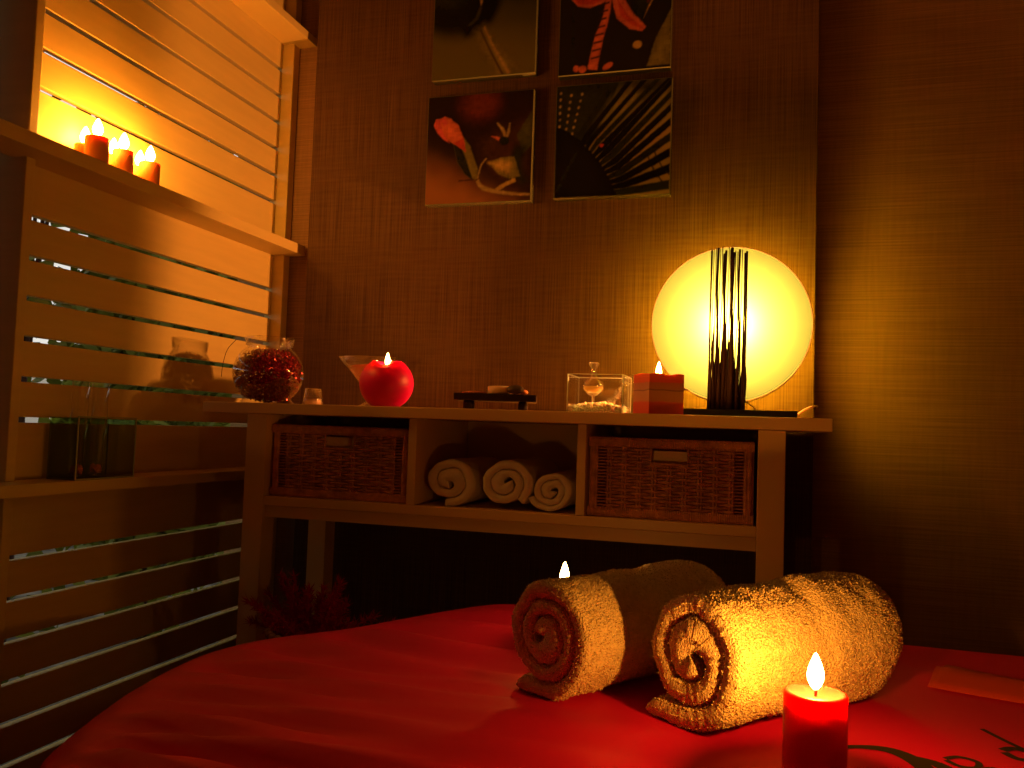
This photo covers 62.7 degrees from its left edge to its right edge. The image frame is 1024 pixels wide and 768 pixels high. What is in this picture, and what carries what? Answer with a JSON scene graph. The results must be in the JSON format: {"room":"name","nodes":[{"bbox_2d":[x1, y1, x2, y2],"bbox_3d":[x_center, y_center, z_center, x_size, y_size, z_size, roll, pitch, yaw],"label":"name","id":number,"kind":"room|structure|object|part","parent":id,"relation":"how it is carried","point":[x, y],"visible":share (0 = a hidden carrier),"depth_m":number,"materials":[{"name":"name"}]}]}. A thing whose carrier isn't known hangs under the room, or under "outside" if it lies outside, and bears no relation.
{"room":"spa","nodes":[
{"label":"spa","id":0,"kind":"room"},
{"bbox_2d":[219,0,1023,656],"bbox_3d":[1.067,-0.400,1.937,3.860,2.700,0.060,1,-3,16],"label":"wall","id":1,"kind":"structure","parent":0,"point":[918,477],"depth_m":1.93,"materials":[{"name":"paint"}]},
{"bbox_2d":[425,89,536,207],"bbox_3d":[-0.083,-0.607,2.177,0.288,0.288,0.028,1,-3,16],"label":"picture","id":2,"kind":"object","parent":1,"relation":"attached to","point":[481,147],"visible":1,"depth_m":2.16,"materials":[{"name":"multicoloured paper"}]},
{"bbox_2d":[432,0,539,84],"bbox_3d":[-0.068,-0.934,2.193,0.282,0.282,0.028,1,-3,16],"label":"picture","id":3,"kind":"object","parent":1,"relation":"attached to","point":[474,40],"visible":1,"depth_m":2.18,"materials":[{"name":"yellow paper"}]},
{"bbox_2d":[290,0,819,626],"bbox_3d":[0.081,-0.412,2.163,1.324,2.680,0.059,1,-3,16],"label":"wall panel","id":4,"kind":"object","parent":1,"relation":"attached to","point":[473,298],"depth_m":2.13,"materials":[{"name":"fabric"}]},
{"bbox_2d":[553,77,673,201],"bbox_3d":[0.250,-0.602,2.079,0.289,0.288,0.028,1,-3,16],"label":"picture","id":5,"kind":"object","parent":1,"relation":"attached to","point":[613,140],"visible":1,"depth_m":2.06,"materials":[{"name":"black paper"}]},
{"bbox_2d":[558,0,673,80],"bbox_3d":[0.259,-0.911,2.096,0.281,0.281,0.028,1,-3,16],"label":"picture","id":6,"kind":"object","parent":1,"relation":"attached to","point":[598,38],"visible":1,"depth_m":2.08,"materials":[{"name":"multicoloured paper"}]},
{"bbox_3d":[0.500,0.865,0.091,3.860,0.060,3.760,1,-3,16],"label":"floor","id":7,"kind":"structure","parent":0,"visible":0},
{"bbox_2d":[0,0,316,767],"bbox_3d":[-0.849,-0.474,1.791,0.185,2.700,1.297,1,-3,16],"label":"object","id":8,"kind":"object","parent":7,"relation":"on","point":[185,476],"visible":0.72,"depth_m":1.83,"materials":[{"name":"brown wood"}]},
{"bbox_3d":[-0.943,-0.484,1.566,0.130,2.690,0.020,1,-3,16],"label":"post","id":9,"kind":"part","parent":8,"relation":"part of","materials":[{"name":"brown wood"}]},
{"bbox_2d":[74,142,83,152],"bbox_3d":[-0.853,-0.475,1.678,0.038,0.081,0.038,1,-3,16],"label":"pillar candle","id":10,"kind":"object","parent":8,"relation":"on","point":[79,146],"visible":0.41,"depth_m":1.66,"materials":[{"name":"orange wax"}]},
{"bbox_2d":[84,134,109,163],"bbox_3d":[-0.816,-0.479,1.653,0.045,0.089,0.045,1,-3,16],"label":"pillar candle","id":11,"kind":"object","parent":8,"relation":"on","point":[96,146],"visible":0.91,"depth_m":1.63,"materials":[{"name":"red wax"}]},
{"bbox_2d":[74,416,136,480],"bbox_3d":[-0.835,0.126,1.676,0.070,0.123,0.157,1,-3,16],"label":"acrylic box","id":12,"kind":"object","parent":8,"relation":"on","point":[75,479],"visible":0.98,"depth_m":1.65,"materials":[{"name":"green"}]},
{"bbox_2d":[67,382,90,476],"bbox_3d":[-0.843,0.087,1.634,0.033,0.184,0.033,1,-3,16],"label":"vase","id":13,"kind":"object","parent":12,"relation":"in","point":[72,382],"visible":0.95,"depth_m":1.63,"materials":[{"name":"clear glass"}]},
{"bbox_2d":[68,464,82,474],"bbox_3d":[-0.847,0.166,1.630,0.024,0.024,0.022,1,-3,16],"label":"pebbles","id":14,"kind":"object","parent":13,"relation":"in","point":[79,467],"visible":0.84,"depth_m":1.63,"materials":[{"name":"brown stone"}]},
{"bbox_2d":[87,383,109,474],"bbox_3d":[-0.831,0.091,1.689,0.033,0.184,0.033,1,-3,16],"label":"vase","id":15,"kind":"object","parent":12,"relation":"in","point":[92,383],"visible":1,"depth_m":1.69,"materials":[{"name":"clear glass"}]},
{"bbox_2d":[89,463,101,473],"bbox_3d":[-0.834,0.170,1.684,0.021,0.023,0.022,1,-3,16],"label":"pebbles","id":16,"kind":"object","parent":15,"relation":"in","point":[94,468],"visible":1,"depth_m":1.68,"materials":[{"name":"brown stone"}]},
{"bbox_2d":[109,154,111,164],"bbox_3d":[-0.832,-0.472,1.751,0.038,0.084,0.038,1,-3,16],"label":"pillar candle","id":17,"kind":"object","parent":8,"relation":"on","point":[110,155],"visible":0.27,"depth_m":1.73,"materials":[{"name":"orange wax"}]},
{"bbox_3d":[-0.838,0.549,1.917,0.018,0.673,0.860,1,-3,16],"label":"slat panel","id":18,"kind":"part","parent":8,"relation":"part of","materials":[{"name":"brown wood"}]},
{"bbox_2d":[0,467,244,498],"bbox_3d":[-0.828,0.203,1.735,0.090,0.023,1.285,1,-3,16],"label":"shelf","id":19,"kind":"object","parent":8,"relation":"attached to","point":[46,483],"depth_m":1.72,"materials":[{"name":"brown wood"}]},
{"bbox_2d":[112,148,133,173],"bbox_3d":[-0.796,-0.473,1.722,0.041,0.086,0.041,1,-3,16],"label":"pillar candle","id":20,"kind":"object","parent":8,"relation":"on","point":[123,159],"visible":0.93,"depth_m":1.70,"materials":[{"name":"orange wax"}]},
{"bbox_2d":[133,165,138,175],"bbox_3d":[-0.810,-0.467,1.826,0.038,0.084,0.038,1,-3,16],"label":"pillar candle","id":21,"kind":"object","parent":8,"relation":"on","point":[135,170],"visible":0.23,"depth_m":1.81,"materials":[{"name":"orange wax"}]},
{"bbox_3d":[-0.815,-0.096,1.952,0.018,0.618,0.860,1,-3,16],"label":"slat panel","id":22,"kind":"part","parent":8,"relation":"part of","materials":[{"name":"brown wood"}]},
{"bbox_2d":[138,161,160,184],"bbox_3d":[-0.775,-0.468,1.796,0.043,0.085,0.043,1,-3,16],"label":"pillar candle","id":23,"kind":"object","parent":8,"relation":"on","point":[148,170],"visible":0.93,"depth_m":1.78,"materials":[{"name":"orange wax"}]},
{"bbox_2d":[0,118,304,256],"bbox_3d":[-0.807,-0.414,1.768,0.090,0.028,1.285,1,-3,16],"label":"shelf","id":24,"kind":"object","parent":8,"relation":"attached to","point":[52,160],"depth_m":1.77,"materials":[{"name":"brown wood"}]},
{"bbox_3d":[-0.794,-0.706,1.984,0.018,0.606,0.860,1,-3,16],"label":"slat panel","id":25,"kind":"part","parent":8,"relation":"part of","materials":[{"name":"brown wood"}]},
{"bbox_2d":[230,0,316,48],"bbox_3d":[-0.784,-1.019,1.806,0.090,0.022,1.297,1,-3,16],"label":"shelf","id":26,"kind":"object","parent":8,"relation":"attached to","point":[268,17],"depth_m":2.28,"materials":[{"name":"brown wood"}]},
{"bbox_3d":[-0.770,-1.409,2.022,0.018,0.803,0.860,1,-3,16],"label":"slat panel","id":27,"kind":"part","parent":8,"relation":"part of","materials":[{"name":"brown wood"}]},
{"bbox_3d":[-0.662,-0.430,2.393,0.055,2.690,0.030,1,-3,16],"label":"post","id":28,"kind":"part","parent":8,"relation":"part of","materials":[{"name":"brown wood"}]},
{"bbox_2d":[242,568,395,638],"bbox_3d":[-0.394,0.631,1.677,0.322,0.513,0.211,3,-3,-11],"label":"plant","id":29,"kind":"object","parent":7,"relation":"on","point":[325,618],"visible":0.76,"depth_m":1.66,"materials":[{"name":"red plant"}]},
{"bbox_2d":[203,401,832,644],"bbox_3d":[-0.018,0.487,1.888,1.342,0.850,0.397,1,-3,16],"label":"console table","id":30,"kind":"object","parent":7,"relation":"on","point":[436,435],"visible":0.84,"depth_m":1.80,"materials":[{"name":"brown paint"}]},
{"bbox_3d":[-0.579,0.480,1.888,0.050,0.825,0.050,1,-3,16],"label":"leg","id":31,"kind":"part","parent":30,"relation":"part of","materials":[{"name":"brown paint"}]},
{"bbox_2d":[221,335,303,403],"bbox_3d":[-0.584,-0.031,2.009,0.165,0.158,0.168,-1,-4,41],"label":"glass jar","id":32,"kind":"object","parent":30,"relation":"on","point":[250,335],"visible":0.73,"depth_m":1.99,"materials":[{"name":"brown"}]},
{"bbox_2d":[233,348,302,402],"bbox_3d":[-0.584,-0.020,2.009,0.158,0.133,0.157,1,-3,16],"label":"foil shreds","id":33,"kind":"object","parent":32,"relation":"in","point":[258,388],"visible":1,"depth_m":1.97,"materials":[{"name":"red"}]},
{"bbox_3d":[-0.528,0.189,2.043,0.026,0.224,0.241,1,-3,16],"label":"panel","id":34,"kind":"part","parent":30,"relation":"part of","materials":[{"name":"brown paint"}]},
{"bbox_2d":[303,388,322,403],"bbox_3d":[-0.504,0.034,2.129,0.052,0.045,0.052,1,-3,16],"label":"tealight holder","id":35,"kind":"object","parent":30,"relation":"on","point":[307,400],"visible":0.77,"depth_m":2.11,"materials":[{"name":"clear glass"}]},
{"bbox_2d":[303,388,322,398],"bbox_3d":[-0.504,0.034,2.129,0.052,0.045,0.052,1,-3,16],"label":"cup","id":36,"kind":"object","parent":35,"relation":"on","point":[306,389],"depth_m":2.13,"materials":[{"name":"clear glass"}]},
{"bbox_3d":[-0.497,0.498,2.167,0.050,0.825,0.050,1,-3,16],"label":"leg","id":37,"kind":"part","parent":30,"relation":"part of","materials":[{"name":"brown paint"}]},
{"bbox_2d":[269,424,408,503],"bbox_3d":[-0.342,0.182,1.979,0.338,0.160,0.288,1,-3,16],"label":"wicker basket","id":38,"kind":"object","parent":30,"relation":"on","point":[358,463],"visible":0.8,"depth_m":1.85,"materials":[{"name":"beige wicker"}]},
{"bbox_2d":[338,355,406,380],"bbox_3d":[-0.346,-0.002,2.069,0.169,0.122,0.169,1,-3,16],"label":"martini glass","id":39,"kind":"object","parent":30,"relation":"on","point":[356,370],"visible":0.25,"depth_m":2.04,"materials":[{"name":"clear glass"}]},
{"bbox_2d":[359,360,413,406],"bbox_3d":[-0.286,-0.009,1.916,0.123,0.126,0.123,1,-3,16],"label":"candle","id":40,"kind":"object","parent":30,"relation":"on","point":[380,383],"visible":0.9,"depth_m":1.87,"materials":[{"name":"red wax"}]},
{"bbox_2d":[428,457,499,505],"bbox_3d":[-0.094,0.217,1.898,0.110,0.101,0.261,1,-3,16],"label":"rolled towel","id":41,"kind":"object","parent":30,"relation":"on","point":[460,480],"visible":0.83,"depth_m":1.78,"materials":[{"name":"beige fabric"}]},
{"bbox_2d":[453,392,536,409],"bbox_3d":[-0.036,0.043,1.918,0.185,0.038,0.100,2,-3,2],"label":"tray","id":42,"kind":"object","parent":30,"relation":"on","point":[468,399],"visible":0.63,"depth_m":1.87,"materials":[{"name":"brown wood"}]},
{"bbox_2d":[462,391,485,392],"bbox_3d":[-0.087,0.019,1.932,0.059,0.007,0.028,1,-3,16],"label":"pebble","id":43,"kind":"object","parent":42,"relation":"on","point":[464,391],"visible":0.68,"depth_m":1.92,"materials":[{"name":"brown stone"}]},
{"bbox_2d":[488,385,510,393],"bbox_3d":[-0.025,0.012,1.906,0.061,0.023,0.061,1,-3,16],"label":"tealight","id":44,"kind":"object","parent":42,"relation":"on","point":[501,389],"visible":0.6,"depth_m":1.88,"materials":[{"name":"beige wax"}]},
{"bbox_2d":[507,385,523,393],"bbox_3d":[0.007,0.013,1.871,0.039,0.021,0.031,1,-3,16],"label":"pebble","id":45,"kind":"object","parent":42,"relation":"on","point":[513,389],"visible":1,"depth_m":1.86,"materials":[{"name":"brown stone"}]},
{"bbox_2d":[264,495,755,537],"bbox_3d":[-0.002,0.278,1.879,1.054,0.020,0.328,1,-3,16],"label":"shelf","id":46,"kind":"object","parent":30,"relation":"attached to","point":[429,508],"depth_m":1.73,"materials":[{"name":"brown paint"}]},
{"bbox_2d":[483,457,558,503],"bbox_3d":[0.025,0.211,1.860,0.112,0.092,0.261,1,-3,16],"label":"rolled towel","id":47,"kind":"object","parent":30,"relation":"on","point":[506,481],"visible":0.85,"depth_m":1.74,"materials":[{"name":"beige fabric"}]},
{"bbox_3d":[0.048,0.198,2.046,1.054,0.202,0.010,1,-3,16],"label":"panel","id":48,"kind":"part","parent":30,"relation":"part of","materials":[{"name":"brown paint"}]},
{"bbox_2d":[528,469,576,511],"bbox_3d":[0.112,0.230,1.837,0.094,0.081,0.261,1,-3,16],"label":"rolled towel","id":49,"kind":"object","parent":30,"relation":"on","point":[554,491],"visible":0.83,"depth_m":1.71,"materials":[{"name":"beige fabric"}]},
{"bbox_2d":[566,373,631,412],"bbox_3d":[0.198,0.025,1.895,0.124,0.087,0.124,1,-3,16],"label":"glass box","id":50,"kind":"object","parent":30,"relation":"on","point":[626,381],"visible":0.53,"depth_m":1.89,"materials":[{"name":"clear glass"}]},
{"bbox_2d":[570,401,620,412],"bbox_3d":[0.197,0.053,1.893,0.120,0.030,0.119,1,-3,16],"label":"crystal","id":51,"kind":"object","parent":50,"relation":"in","point":[604,406],"visible":0.88,"depth_m":1.85,"materials":[{"name":"beige"}]},
{"bbox_2d":[582,362,604,395],"bbox_3d":[0.183,-0.001,1.885,0.051,0.094,0.051,1,-3,16],"label":"glass bottle","id":52,"kind":"object","parent":51,"relation":"on","point":[590,389],"visible":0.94,"depth_m":1.87,"materials":[{"name":"glass"}]},
{"bbox_2d":[633,373,683,414],"bbox_3d":[0.303,0.009,1.740,0.077,0.112,0.077,3,-3,-16],"label":"candle","id":53,"kind":"object","parent":30,"relation":"on","point":[654,393],"visible":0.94,"depth_m":1.71,"materials":[{"name":"wax"}]},
{"bbox_2d":[587,436,754,525],"bbox_3d":[0.346,0.196,1.777,0.320,0.158,0.288,1,-3,16],"label":"wicker basket","id":54,"kind":"object","parent":30,"relation":"on","point":[710,481],"visible":1,"depth_m":1.65,"materials":[{"name":"beige wicker"}]},
{"bbox_2d":[651,247,818,417],"bbox_3d":[0.497,-0.108,1.918,0.400,0.377,0.230,1,-3,16],"label":"lamp","id":55,"kind":"object","parent":30,"relation":"on","point":[736,322],"visible":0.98,"depth_m":1.82,"materials":[{"name":"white paper"}]},
{"bbox_3d":[0.669,0.060,1.880,0.019,0.029,0.189,0,-4,32],"label":"cord","id":56,"kind":"part","parent":55,"relation":"part of","materials":[{"name":"brown plastic"}]},
{"bbox_3d":[0.480,0.500,1.576,0.050,0.825,0.050,1,-3,16],"label":"leg","id":57,"kind":"part","parent":30,"relation":"part of","materials":[{"name":"brown paint"}]},
{"label":"outside","id":58,"kind":"structure","parent":0,"visible":0},
{"bbox_2d":[0,546,220,765],"bbox_3d":[-2.495,1.144,4.833,4.530,0.280,14.000,1,-3,16],"label":"ground","id":59,"kind":"structure","parent":58,"point":[71,547],"depth_m":3.02,"materials":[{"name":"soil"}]},
{"bbox_2d":[25,377,71,422],"bbox_3d":[-4.897,0.371,2.871,0.200,1.450,8.800,1,-3,16],"label":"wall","id":60,"kind":"structure","parent":59,"relation":"on","point":[27,419],"depth_m":6.56,"materials":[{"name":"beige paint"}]},
{"bbox_2d":[1,51,123,683],"bbox_3d":[-1.526,-0.095,2.596,0.786,2.039,0.587,1,-3,16],"label":"bush","id":61,"kind":"object","parent":59,"relation":"on","point":[29,339],"visible":0.06,"depth_m":2.61,"materials":[{"name":"green plant"}]},
{"bbox_3d":[-1.531,0.153,2.592,0.227,1.535,0.157,1,-3,22],"label":"stem","id":62,"kind":"part","parent":61,"relation":"part of","materials":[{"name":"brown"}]},
{"bbox_2d":[46,86,242,639],"bbox_3d":[-1.343,-0.093,3.203,0.849,2.129,0.661,1,-3,16],"label":"window","id":63,"kind":"structure","parent":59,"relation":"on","point":[50,381],"depth_m":3.06,"materials":[{"name":"clear glass"}]},
{"bbox_3d":[-1.355,0.168,3.197,0.176,1.579,0.192,0,-4,36],"label":"stem","id":64,"kind":"part","parent":63,"relation":"part of","materials":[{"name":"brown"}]},
{"bbox_2d":[189,157,243,584],"bbox_3d":[-1.177,-0.041,3.815,0.866,2.124,0.678,1,-3,16],"label":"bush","id":65,"kind":"object","parent":59,"relation":"on","point":[194,558],"visible":0.02,"depth_m":3.71,"materials":[{"name":"green plant"}]},
{"bbox_3d":[0.070,0.580,0.277,1.200,0.499,1.580,1,-3,16],"label":"massage table","id":66,"kind":"object","parent":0,"visible":0},
{"bbox_2d":[40,604,1023,767],"bbox_3d":[0.128,0.517,0.407,1.513,0.418,2.049,1,-3,16],"label":"sheet","id":67,"kind":"object","parent":66,"relation":"on","point":[440,689],"visible":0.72,"depth_m":0.88,"materials":[{"name":"red fabric"}]},
{"bbox_2d":[511,559,724,701],"bbox_3d":[0.149,0.295,1.042,0.305,0.139,0.133,5,-4,-43],"label":"rolled towel","id":68,"kind":"object","parent":67,"relation":"on","point":[578,634],"visible":0.77,"depth_m":0.95,"materials":[{"name":"white fabric"}]},
{"bbox_2d":[646,570,902,732],"bbox_3d":[0.304,0.289,0.935,0.300,0.153,0.140,4,-4,-35],"label":"rolled towel","id":69,"kind":"object","parent":67,"relation":"on","point":[725,657],"visible":0.97,"depth_m":0.87,"materials":[{"name":"white fabric"}]},
{"bbox_2d":[782,683,847,767],"bbox_3d":[0.259,0.289,0.718,0.052,0.118,0.052,1,-3,16],"label":"pillar candle","id":70,"kind":"object","parent":67,"relation":"on","point":[815,716],"visible":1,"depth_m":0.70,"materials":[{"name":"red wax"}]},
{"bbox_3d":[-1.380,-0.574,0.268,0.100,2.700,2.670,1,-3,16],"label":"wall","id":71,"kind":"structure","parent":0,"visible":0},
{"bbox_2d":[45,12,243,130],"bbox_3d":[-0.787,-1.340,4.491,1.150,0.080,14.000,1,-3,16],"label":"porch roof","id":72,"kind":"structure","parent":71,"relation":"attached to","point":[45,12],"depth_m":3.58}
]}

